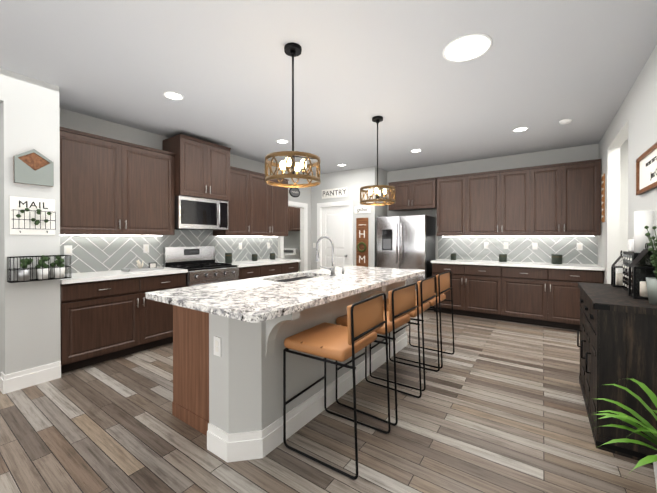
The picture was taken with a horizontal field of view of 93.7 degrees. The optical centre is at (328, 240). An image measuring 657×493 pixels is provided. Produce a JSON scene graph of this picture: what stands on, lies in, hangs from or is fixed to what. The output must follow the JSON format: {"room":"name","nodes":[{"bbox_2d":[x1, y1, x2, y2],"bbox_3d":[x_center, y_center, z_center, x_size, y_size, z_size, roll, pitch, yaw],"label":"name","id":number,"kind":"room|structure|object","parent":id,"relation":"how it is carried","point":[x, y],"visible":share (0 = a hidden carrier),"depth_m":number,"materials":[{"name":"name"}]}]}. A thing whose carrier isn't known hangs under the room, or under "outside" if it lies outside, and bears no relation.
{"room":"kitchen","nodes":[
{"label":"kitchen","id":0,"kind":"room"},
{"bbox_2d":[0,68,63,376],"bbox_3d":[-3.924,-0.067,1.085,0.120,2.770,4.599,0,0,35],"label":"wall","id":1,"kind":"structure","parent":0,"point":[33,115],"depth_m":2.75,"materials":[{"name":"grey paint"}]},
{"bbox_2d":[0,361,60,393],"bbox_3d":[-2.665,1.231,2.780,0.017,0.155,0.385,0,0,35],"label":"baseboard","id":2,"kind":"structure","parent":1,"relation":"attached to","point":[12,382],"depth_m":2.75,"materials":[{"name":"white"}]},
{"bbox_2d":[9,196,55,234],"bbox_3d":[-2.636,-0.216,2.758,0.076,0.330,0.300,0,0,35],"label":"sign","id":3,"kind":"object","parent":1,"relation":"attached to","point":[32,216],"visible":1,"depth_m":2.76,"materials":[{"name":"white"}]},
{"bbox_2d":[13,149,53,186],"bbox_3d":[-2.643,-0.661,2.767,0.050,0.320,0.256,0,0,35],"label":"envelope","id":4,"kind":"object","parent":1,"relation":"attached to","point":[33,167],"visible":0.98,"depth_m":2.76,"materials":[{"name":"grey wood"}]},
{"bbox_2d":[7,255,70,282],"bbox_3d":[-2.593,0.244,2.773,0.133,0.224,0.405,0,0,35],"label":"basket","id":5,"kind":"object","parent":1,"relation":"attached to","point":[42,267],"visible":1,"depth_m":2.76,"materials":[{"name":"black metal"}]},
{"bbox_2d":[64,109,311,271],"bbox_3d":[-1.848,-0.089,5.123,0.130,2.770,5.140,0,0,35],"label":"wall","id":6,"kind":"structure","parent":0,"point":[72,120],"depth_m":4.26,"materials":[{"name":"grey paint"}]},
{"bbox_2d":[60,127,127,234],"bbox_3d":[-2.721,-0.613,3.467,0.324,1.094,0.683,0,0,35],"label":"upper cabinet","id":7,"kind":"object","parent":6,"relation":"attached to","point":[111,187],"depth_m":3.38,"materials":[{"name":"brown wood"}]},
{"bbox_2d":[128,143,174,234],"bbox_3d":[-2.390,-0.615,3.942,0.324,1.094,0.682,0,0,35],"label":"upper cabinet","id":8,"kind":"object","parent":6,"relation":"attached to","point":[151,196],"depth_m":3.88,"materials":[{"name":"brown wood"}]},
{"bbox_2d":[60,229,277,273],"bbox_3d":[-2.038,0.082,4.747,0.006,0.569,3.556,0,0,35],"label":"backsplash","id":9,"kind":"structure","parent":6,"relation":"attached to","point":[97,253],"depth_m":4.12,"materials":[{"name":"grey tile"}]},
{"bbox_2d":[64,245,71,255],"bbox_3d":[-2.925,0.115,3.461,0.008,0.115,0.072,0,0,35],"label":"electrical outlet","id":10,"kind":"object","parent":9,"relation":"attached to","point":[67,249],"depth_m":3.46,"materials":[{"name":"white plastic"}]},
{"bbox_2d":[143,244,148,252],"bbox_3d":[-2.450,0.111,4.142,0.008,0.115,0.072,0,0,35],"label":"electrical outlet","id":11,"kind":"object","parent":9,"relation":"attached to","point":[145,246],"depth_m":4.14,"materials":[{"name":"white plastic"}]},
{"bbox_2d":[163,134,230,200],"bbox_3d":[-1.900,-1.001,4.502,0.487,0.800,0.792,0,0,35],"label":"upper cabinet","id":12,"kind":"object","parent":6,"relation":"attached to","point":[201,168],"visible":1,"depth_m":4.29,"materials":[{"name":"brown wood"}]},
{"bbox_2d":[175,196,227,229],"bbox_3d":[-1.912,-0.377,4.514,0.457,0.440,0.786,0,0,35],"label":"microwave","id":13,"kind":"object","parent":12,"relation":"attached to","point":[192,213],"visible":0.92,"depth_m":4.36,"materials":[{"name":"silver metal"}]},
{"bbox_2d":[213,166,252,236],"bbox_3d":[-1.585,-0.622,5.099,0.324,1.094,0.532,0,0,35],"label":"upper cabinet","id":14,"kind":"object","parent":6,"relation":"attached to","point":[240,205],"depth_m":5.03,"materials":[{"name":"brown wood"}]},
{"bbox_2d":[253,171,287,236],"bbox_3d":[-1.202,-0.625,5.648,0.324,1.094,1.013,0,0,35],"label":"upper cabinet","id":15,"kind":"object","parent":6,"relation":"attached to","point":[257,206],"depth_m":5.56,"materials":[{"name":"brown wood"}]},
{"bbox_2d":[280,201,307,270],"bbox_3d":[-0.776,0.229,6.657,0.138,2.115,0.870,0,0,35],"label":"door frame","id":16,"kind":"structure","parent":6,"relation":"attached to","point":[303,207],"depth_m":6.91,"materials":[{"name":"white"}]},
{"bbox_2d":[289,188,299,196],"bbox_3d":[-0.723,-1.079,6.613,0.021,0.312,0.340,0,0,35],"label":"sign","id":17,"kind":"object","parent":6,"relation":"attached to","point":[294,192],"visible":0.98,"depth_m":6.59,"materials":[{"name":"black"}]},
{"bbox_2d":[288,207,291,230],"bbox_3d":[-1.205,-0.671,8.178,0.953,0.860,0.324,0,0,35],"label":"upper cabinet","id":18,"kind":"object","parent":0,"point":[289,208],"depth_m":7.82,"materials":[{"name":"brown wood"}]},
{"bbox_2d":[292,207,299,230],"bbox_3d":[-0.528,-0.669,7.707,0.902,0.860,0.324,0,0,35],"label":"upper cabinet","id":19,"kind":"object","parent":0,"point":[293,218],"depth_m":7.72,"materials":[{"name":"brown wood"}]},
{"bbox_2d":[0,308,656,492],"bbox_3d":[-1.367,1.309,2.663,9.900,0.001,10.100,0,0,35],"label":"floor","id":20,"kind":"structure","parent":0,"point":[498,406],"depth_m":2.08,"materials":[{"name":"brown wood"}]},
{"bbox_2d":[60,276,147,373],"bbox_3d":[-2.590,0.861,3.427,0.613,0.888,0.753,0,0,35],"label":"base cabinet","id":21,"kind":"object","parent":20,"relation":"on","point":[103,321],"depth_m":3.22,"materials":[{"name":"brown wood"}]},
{"bbox_2d":[60,267,187,283],"bbox_3d":[-2.433,0.394,3.623,0.645,0.040,1.258,0,0,35],"label":"countertop","id":22,"kind":"structure","parent":21,"relation":"on","point":[95,276],"depth_m":3.40,"materials":[{"name":"white stone"}]},
{"bbox_2d":[121,260,163,271],"bbox_3d":[-2.311,0.305,3.839,0.220,0.134,0.400,0,0,35],"label":"decorative tray","id":23,"kind":"object","parent":22,"relation":"on","point":[152,266],"visible":1,"depth_m":3.80,"materials":[{"name":"grey"}]},
{"bbox_2d":[148,273,185,348],"bbox_3d":[-2.259,0.858,3.902,0.613,0.888,0.612,0,0,35],"label":"base cabinet","id":24,"kind":"object","parent":20,"relation":"on","point":[160,314],"depth_m":3.73,"materials":[{"name":"brown wood"}]},
{"bbox_2d":[163,246,238,286],"bbox_3d":[-1.807,0.697,4.447,0.713,1.205,0.786,0,0,35],"label":"range","id":25,"kind":"object","parent":20,"relation":"on","point":[200,265],"visible":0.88,"depth_m":4.41,"materials":[{"name":"silver metal"}]},
{"bbox_2d":[237,266,264,279],"bbox_3d":[-1.480,0.852,5.021,0.613,0.888,0.512,0,0,35],"label":"base cabinet","id":26,"kind":"object","parent":20,"relation":"on","point":[261,271],"depth_m":4.86,"materials":[{"name":"brown wood"}]},
{"bbox_2d":[219,258,300,266],"bbox_3d":[-1.198,0.384,5.396,0.645,0.040,1.452,0,0,35],"label":"countertop","id":27,"kind":"structure","parent":26,"relation":"on","point":[249,263],"depth_m":5.29,"materials":[{"name":"white stone"}]},
{"bbox_2d":[225,253,231,262],"bbox_3d":[-1.606,0.283,4.956,0.112,0.164,0.112,0,0,35],"label":"canister","id":28,"kind":"object","parent":27,"relation":"on","point":[228,257],"visible":1,"depth_m":4.91,"materials":[{"name":"grey"}]},
{"bbox_2d":[252,254,257,260],"bbox_3d":[-1.308,0.303,5.455,0.102,0.119,0.102,0,0,35],"label":"canister","id":29,"kind":"object","parent":27,"relation":"on","point":[254,257],"visible":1,"depth_m":5.41,"materials":[{"name":"grey"}]},
{"bbox_2d":[270,253,274,259],"bbox_3d":[-1.056,0.301,5.816,0.102,0.119,0.102,0,0,35],"label":"canister","id":30,"kind":"object","parent":27,"relation":"on","point":[272,256],"visible":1,"depth_m":5.77,"materials":[{"name":"grey"}]},
{"bbox_2d":[261,262,298,275],"bbox_3d":[-1.100,0.849,5.567,0.613,0.888,1.023,0,0,35],"label":"base cabinet","id":31,"kind":"object","parent":20,"relation":"on","point":[273,269],"depth_m":5.42,"materials":[{"name":"brown wood"}]},
{"bbox_2d":[154,272,415,462],"bbox_3d":[-0.058,0.858,3.001,1.151,0.899,2.559,0,0,35],"label":"kitchen island","id":32,"kind":"object","parent":20,"relation":"on","point":[229,338],"depth_m":2.05,"materials":[{"name":"grey paint"}]},
{"bbox_2d":[178,268,424,323],"bbox_3d":[0.133,0.388,2.844,0.690,0.040,2.720,0,0,35],"label":"island countertop","id":33,"kind":"structure","parent":32,"relation":"on","point":[271,301],"depth_m":2.12,"materials":[{"name":"white stone"}]},
{"bbox_2d":[277,276,312,281],"bbox_3d":[-0.325,0.507,3.097,0.346,0.199,0.706,0,0,35],"label":"sink","id":34,"kind":"object","parent":33,"relation":"in","point":[289,278],"depth_m":3.30,"materials":[{"name":"silver metal"}]},
{"bbox_2d":[284,248,299,271],"bbox_3d":[-1.232,0.750,7.928,0.700,1.060,0.700,0,0,35],"label":"washer","id":35,"kind":"object","parent":20,"relation":"on","point":[291,254],"visible":0.19,"depth_m":7.93,"materials":[{"name":"white plastic"}]},
{"bbox_2d":[283,293,390,479],"bbox_3d":[0.063,0.831,2.018,0.556,0.962,0.503,0,0,35],"label":"stool","id":36,"kind":"object","parent":20,"relation":"on","point":[352,338],"visible":1,"depth_m":1.91,"materials":[{"name":"brown leather"}]},
{"bbox_2d":[336,283,421,425],"bbox_3d":[0.410,0.828,2.507,0.556,0.962,0.503,0,0,35],"label":"stool","id":37,"kind":"object","parent":20,"relation":"on","point":[402,302],"visible":0.81,"depth_m":2.38,"materials":[{"name":"black metal"}]},
{"bbox_2d":[370,275,439,390],"bbox_3d":[0.743,0.826,2.994,0.549,0.962,0.494,0,0,35],"label":"stool","id":38,"kind":"object","parent":20,"relation":"on","point":[427,291],"visible":0.71,"depth_m":2.87,"materials":[{"name":"black metal"}]},
{"bbox_2d":[377,214,434,310],"bbox_3d":[1.507,0.402,6.037,0.955,1.753,0.706,0,0,35],"label":"fridge","id":39,"kind":"object","parent":20,"relation":"on","point":[405,242],"visible":0.46,"depth_m":5.74,"materials":[{"name":"silver metal"}]},
{"bbox_2d":[393,271,454,368],"bbox_3d":[1.073,0.823,3.459,0.549,0.962,0.494,0,0,35],"label":"stool","id":40,"kind":"object","parent":20,"relation":"on","point":[443,282],"visible":0.67,"depth_m":3.33,"materials":[{"name":"black metal"}]},
{"bbox_2d":[432,263,507,320],"bbox_3d":[2.496,0.850,5.443,1.142,0.888,0.613,0,0,35],"label":"base cabinet","id":41,"kind":"object","parent":20,"relation":"on","point":[481,291],"depth_m":5.11,"materials":[{"name":"brown wood"}]},
{"bbox_2d":[431,259,604,270],"bbox_3d":[2.964,0.386,5.096,2.332,0.040,0.645,0,0,35],"label":"countertop","id":42,"kind":"structure","parent":41,"relation":"on","point":[536,264],"depth_m":4.84,"materials":[{"name":"white stone"}]},
{"bbox_2d":[450,253,455,259],"bbox_3d":[2.312,0.302,5.701,0.102,0.119,0.102,0,0,35],"label":"canister","id":43,"kind":"object","parent":42,"relation":"on","point":[453,256],"visible":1,"depth_m":5.66,"materials":[{"name":"grey"}]},
{"bbox_2d":[499,254,506,261],"bbox_3d":[2.969,0.299,5.244,0.122,0.129,0.122,0,0,35],"label":"canister","id":44,"kind":"object","parent":42,"relation":"on","point":[502,257],"visible":1,"depth_m":5.19,"materials":[{"name":"grey"}]},
{"bbox_2d":[552,254,561,263],"bbox_3d":[3.564,0.294,4.804,0.138,0.144,0.138,0,0,35],"label":"canister","id":45,"kind":"object","parent":42,"relation":"on","point":[556,258],"visible":1,"depth_m":4.75,"materials":[{"name":"grey"}]},
{"bbox_2d":[504,266,551,326],"bbox_3d":[3.169,0.852,4.975,0.702,0.888,0.613,0,0,35],"label":"base cabinet","id":46,"kind":"object","parent":20,"relation":"on","point":[548,297],"depth_m":4.68,"materials":[{"name":"brown wood"}]},
{"bbox_2d":[552,268,603,329],"bbox_3d":[3.649,0.854,4.640,0.672,0.888,0.613,0,0,35],"label":"base cabinet","id":47,"kind":"object","parent":20,"relation":"on","point":[565,290],"depth_m":4.42,"materials":[{"name":"brown wood"}]},
{"bbox_2d":[577,282,656,464],"bbox_3d":[2.161,0.851,2.285,0.429,0.920,1.133,0,0,35],"label":"sideboard","id":48,"kind":"object","parent":20,"relation":"on","point":[618,336],"visible":0.98,"depth_m":1.90,"materials":[{"name":"brown wood"}]},
{"bbox_2d":[611,250,622,286],"bbox_3d":[2.457,0.236,2.583,0.112,0.305,0.112,0,0,35],"label":"lantern","id":49,"kind":"object","parent":48,"relation":"on","point":[619,279],"visible":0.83,"depth_m":2.57,"materials":[{"name":"black metal"}]},
{"bbox_2d":[623,251,655,294],"bbox_3d":[2.332,0.240,2.305,0.146,0.300,0.350,0,0,35],"label":"organizer","id":50,"kind":"object","parent":48,"relation":"on","point":[629,257],"visible":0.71,"depth_m":2.19,"materials":[{"name":"black metal"}]},
{"bbox_2d":[628,237,633,251],"bbox_3d":[2.386,0.024,2.376,0.100,0.129,0.110,0,0,35],"label":"diffuser","id":51,"kind":"object","parent":50,"relation":"on","point":[630,245],"visible":0.33,"depth_m":2.36,"materials":[{"name":"white plastic"}]},
{"bbox_2d":[634,210,653,252],"bbox_3d":[2.286,-0.062,2.232,0.104,0.304,0.104,0,0,35],"label":"roll","id":52,"kind":"object","parent":50,"relation":"on","point":[643,219],"visible":0.92,"depth_m":2.20,"materials":[{"name":"white paper"}]},
{"bbox_2d":[628,243,654,299],"bbox_3d":[2.151,0.204,2.083,0.152,0.375,0.152,0,0,35],"label":"lantern","id":53,"kind":"object","parent":48,"relation":"on","point":[643,285],"visible":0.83,"depth_m":2.07,"materials":[{"name":"black metal"}]},
{"bbox_2d":[644,226,656,304],"bbox_3d":[2.036,0.138,1.875,0.164,0.509,0.181,0,0,35],"label":"potted plant","id":54,"kind":"object","parent":48,"relation":"on","point":[651,283],"visible":1,"depth_m":1.88,"materials":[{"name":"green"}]},
{"bbox_2d":[589,379,656,490],"bbox_3d":[1.457,1.008,1.375,0.514,0.616,0.832,0,0,35],"label":"floor plant","id":55,"kind":"object","parent":20,"relation":"on","point":[647,428],"visible":1,"depth_m":1.42,"materials":[{"name":"green plant"}]},
{"bbox_2d":[0,0,656,175],"bbox_3d":[-1.367,-1.461,2.648,9.900,0.001,10.100,0,0,35],"label":"ceiling","id":56,"kind":"structure","parent":0,"point":[540,69],"depth_m":2.65,"materials":[{"name":"grey paint"}]},
{"bbox_2d":[163,91,183,99],"bbox_3d":[-1.566,-1.459,3.115,0.186,0.006,0.186,0,0,35],"label":"recessed light","id":57,"kind":"object","parent":56,"relation":"in","point":[172,95],"visible":1,"depth_m":3.10,"materials":[{"name":"white"}]},
{"bbox_2d":[276,139,288,143],"bbox_3d":[-0.685,-1.467,4.573,0.186,0.006,0.186,0,0,35],"label":"recessed light","id":58,"kind":"object","parent":56,"relation":"in","point":[282,141],"visible":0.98,"depth_m":4.58,"materials":[{"name":"white"}]},
{"bbox_2d":[265,43,320,187],"bbox_3d":[-0.270,-0.946,2.337,0.421,1.024,0.421,0,0,35],"label":"pendant light","id":59,"kind":"object","parent":56,"relation":"hanging from","point":[292,50],"visible":1,"depth_m":2.30,"materials":[{"name":"black metal"}]},
{"bbox_2d":[360,116,394,204],"bbox_3d":[0.587,-0.954,3.690,0.421,1.024,0.421,0,0,35],"label":"pendant light","id":60,"kind":"object","parent":56,"relation":"hanging from","point":[377,192],"visible":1,"depth_m":3.64,"materials":[{"name":"black metal"}]},
{"bbox_2d":[410,149,421,152],"bbox_3d":[1.434,-1.470,5.060,0.186,0.006,0.186,0,0,35],"label":"recessed light","id":61,"kind":"object","parent":56,"relation":"in","point":[416,150],"visible":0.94,"depth_m":5.04,"materials":[{"name":"white plastic"}]},
{"bbox_2d":[443,33,491,61],"bbox_3d":[1.051,-1.455,2.341,0.346,0.006,0.346,0,0,35],"label":"recessed light","id":62,"kind":"object","parent":56,"relation":"in","point":[468,47],"visible":1,"depth_m":2.33,"materials":[{"name":"white plastic"}]},
{"bbox_2d":[512,127,528,131],"bbox_3d":[2.537,-1.465,4.072,0.186,0.006,0.186,0,0,35],"label":"recessed light","id":63,"kind":"object","parent":56,"relation":"in","point":[520,129],"visible":1,"depth_m":4.07,"materials":[{"name":"white"}]},
{"bbox_2d":[559,119,571,123],"bbox_3d":[2.900,-1.451,3.771,0.124,0.029,0.124,0,0,35],"label":"smoke detector","id":64,"kind":"object","parent":56,"relation":"attached to","point":[565,121],"visible":0.98,"depth_m":3.74,"materials":[{"name":"white plastic"}]},
{"bbox_2d":[312,166,379,269],"bbox_3d":[0.300,-0.098,6.685,1.610,2.770,0.120,0,0,35],"label":"wall","id":65,"kind":"structure","parent":0,"point":[355,179],"depth_m":6.44,"materials":[{"name":"grey paint"}]},
{"bbox_2d":[322,187,346,198],"bbox_3d":[0.123,-1.028,6.715,0.660,0.200,0.020,0,0,35],"label":"sign","id":66,"kind":"object","parent":65,"relation":"attached to","point":[334,193],"visible":1,"depth_m":6.70,"materials":[{"name":"white"}]},
{"bbox_2d":[317,200,352,268],"bbox_3d":[0.160,0.224,6.774,0.930,2.125,0.138,0,0,35],"label":"door frame","id":67,"kind":"structure","parent":65,"relation":"attached to","point":[341,203],"depth_m":6.72,"materials":[{"name":"white"}]},
{"bbox_2d":[322,206,348,268],"bbox_3d":[0.135,0.271,6.739,0.730,2.015,0.113,0,0,35],"label":"pantry door","id":68,"kind":"structure","parent":65,"relation":"in","point":[335,224],"depth_m":6.74,"materials":[{"name":"white wood"}]},
{"bbox_2d":[356,218,367,266],"bbox_3d":[0.683,0.039,6.309,0.270,1.000,0.058,0,0,35],"label":"home sign","id":69,"kind":"object","parent":65,"relation":"attached to","point":[361,241],"visible":1,"depth_m":6.31,"materials":[{"name":"brown wood"}]},
{"bbox_2d":[355,205,370,213],"bbox_3d":[0.698,-0.631,6.318,0.370,0.150,0.018,0,0,35],"label":"gather sign","id":70,"kind":"object","parent":65,"relation":"attached to","point":[362,209],"visible":1,"depth_m":6.30,"materials":[{"name":"white"}]},
{"bbox_2d":[380,169,387,216],"bbox_3d":[1.086,-0.097,6.510,0.120,2.770,0.450,0,0,35],"label":"wall","id":71,"kind":"structure","parent":0,"point":[383,174],"depth_m":6.51,"materials":[{"name":"grey paint"}]},
{"bbox_2d":[388,144,595,263],"bbox_3d":[0.733,-0.101,7.115,8.250,2.770,0.120,0,0,35],"label":"wall","id":72,"kind":"structure","parent":0,"point":[586,152],"depth_m":5.56,"materials":[{"name":"grey paint"}]},
{"bbox_2d":[388,177,436,211],"bbox_3d":[1.694,-0.893,6.137,0.942,0.565,0.357,0,0,35],"label":"upper cabinet","id":73,"kind":"object","parent":72,"relation":"attached to","point":[416,194],"visible":0.96,"depth_m":5.99,"materials":[{"name":"brown wood"}]},
{"bbox_2d":[436,175,467,236],"bbox_3d":[2.336,-0.625,5.712,0.562,1.094,0.324,0,0,35],"label":"upper cabinet","id":74,"kind":"object","parent":72,"relation":"attached to","point":[452,191],"depth_m":5.58,"materials":[{"name":"brown wood"}]},
{"bbox_2d":[468,171,503,234],"bbox_3d":[2.742,-0.624,5.429,0.633,1.094,0.324,0,0,35],"label":"upper cabinet","id":75,"kind":"object","parent":72,"relation":"attached to","point":[485,189],"depth_m":5.27,"materials":[{"name":"brown wood"}]},
{"bbox_2d":[438,236,597,263],"bbox_3d":[3.127,0.129,5.370,2.376,0.469,0.006,0,0,35],"label":"backsplash","id":76,"kind":"structure","parent":72,"relation":"attached to","point":[519,249],"depth_m":5.24,"materials":[{"name":"grey tile"}]},
{"bbox_2d":[484,242,488,248],"bbox_3d":[2.846,0.093,5.556,0.072,0.115,0.008,0,0,35],"label":"electrical outlet","id":77,"kind":"object","parent":76,"relation":"attached to","point":[486,244],"depth_m":5.55,"materials":[{"name":"white plastic"}]},
{"bbox_2d":[532,243,537,249],"bbox_3d":[3.445,0.095,5.139,0.072,0.115,0.008,0,0,35],"label":"electrical outlet","id":78,"kind":"object","parent":76,"relation":"attached to","point":[535,246],"depth_m":5.13,"materials":[{"name":"white plastic"}]},
{"bbox_2d":[577,243,582,249],"bbox_3d":[3.921,0.097,4.808,0.072,0.115,0.008,0,0,35],"label":"electrical outlet","id":79,"kind":"object","parent":76,"relation":"attached to","point":[579,245],"depth_m":4.80,"materials":[{"name":"white plastic"}]},
{"bbox_2d":[504,167,535,234],"bbox_3d":[3.131,-0.622,5.158,0.523,1.094,0.324,0,0,35],"label":"upper cabinet","id":80,"kind":"object","parent":72,"relation":"attached to","point":[519,183],"depth_m":4.98,"materials":[{"name":"brown wood"}]},
{"bbox_2d":[536,159,600,234],"bbox_3d":[3.632,-0.620,4.810,0.903,1.094,0.324,0,0,35],"label":"upper cabinet","id":81,"kind":"object","parent":72,"relation":"attached to","point":[557,200],"depth_m":4.63,"materials":[{"name":"brown wood"}]},
{"bbox_2d":[596,45,656,283],"bbox_3d":[1.343,-0.064,0.615,0.120,2.770,9.850,0,0,35],"label":"wall","id":82,"kind":"structure","parent":0,"point":[635,120],"depth_m":3.44,"materials":[{"name":"grey paint"}]},
{"bbox_2d":[601,174,604,221],"bbox_3d":[3.784,-0.580,4.245,0.022,0.660,0.130,0,0,35],"label":"sign","id":83,"kind":"object","parent":82,"relation":"attached to","point":[603,198],"visible":1,"depth_m":4.20,"materials":[{"name":"brown wood"}]},
{"bbox_2d":[636,142,656,194],"bbox_3d":[2.364,-0.543,2.211,0.028,0.310,1.100,0,0,35],"label":"sign frame","id":84,"kind":"object","parent":82,"relation":"attached to","point":[646,171],"visible":1,"depth_m":2.43,"materials":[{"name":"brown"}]}
]}

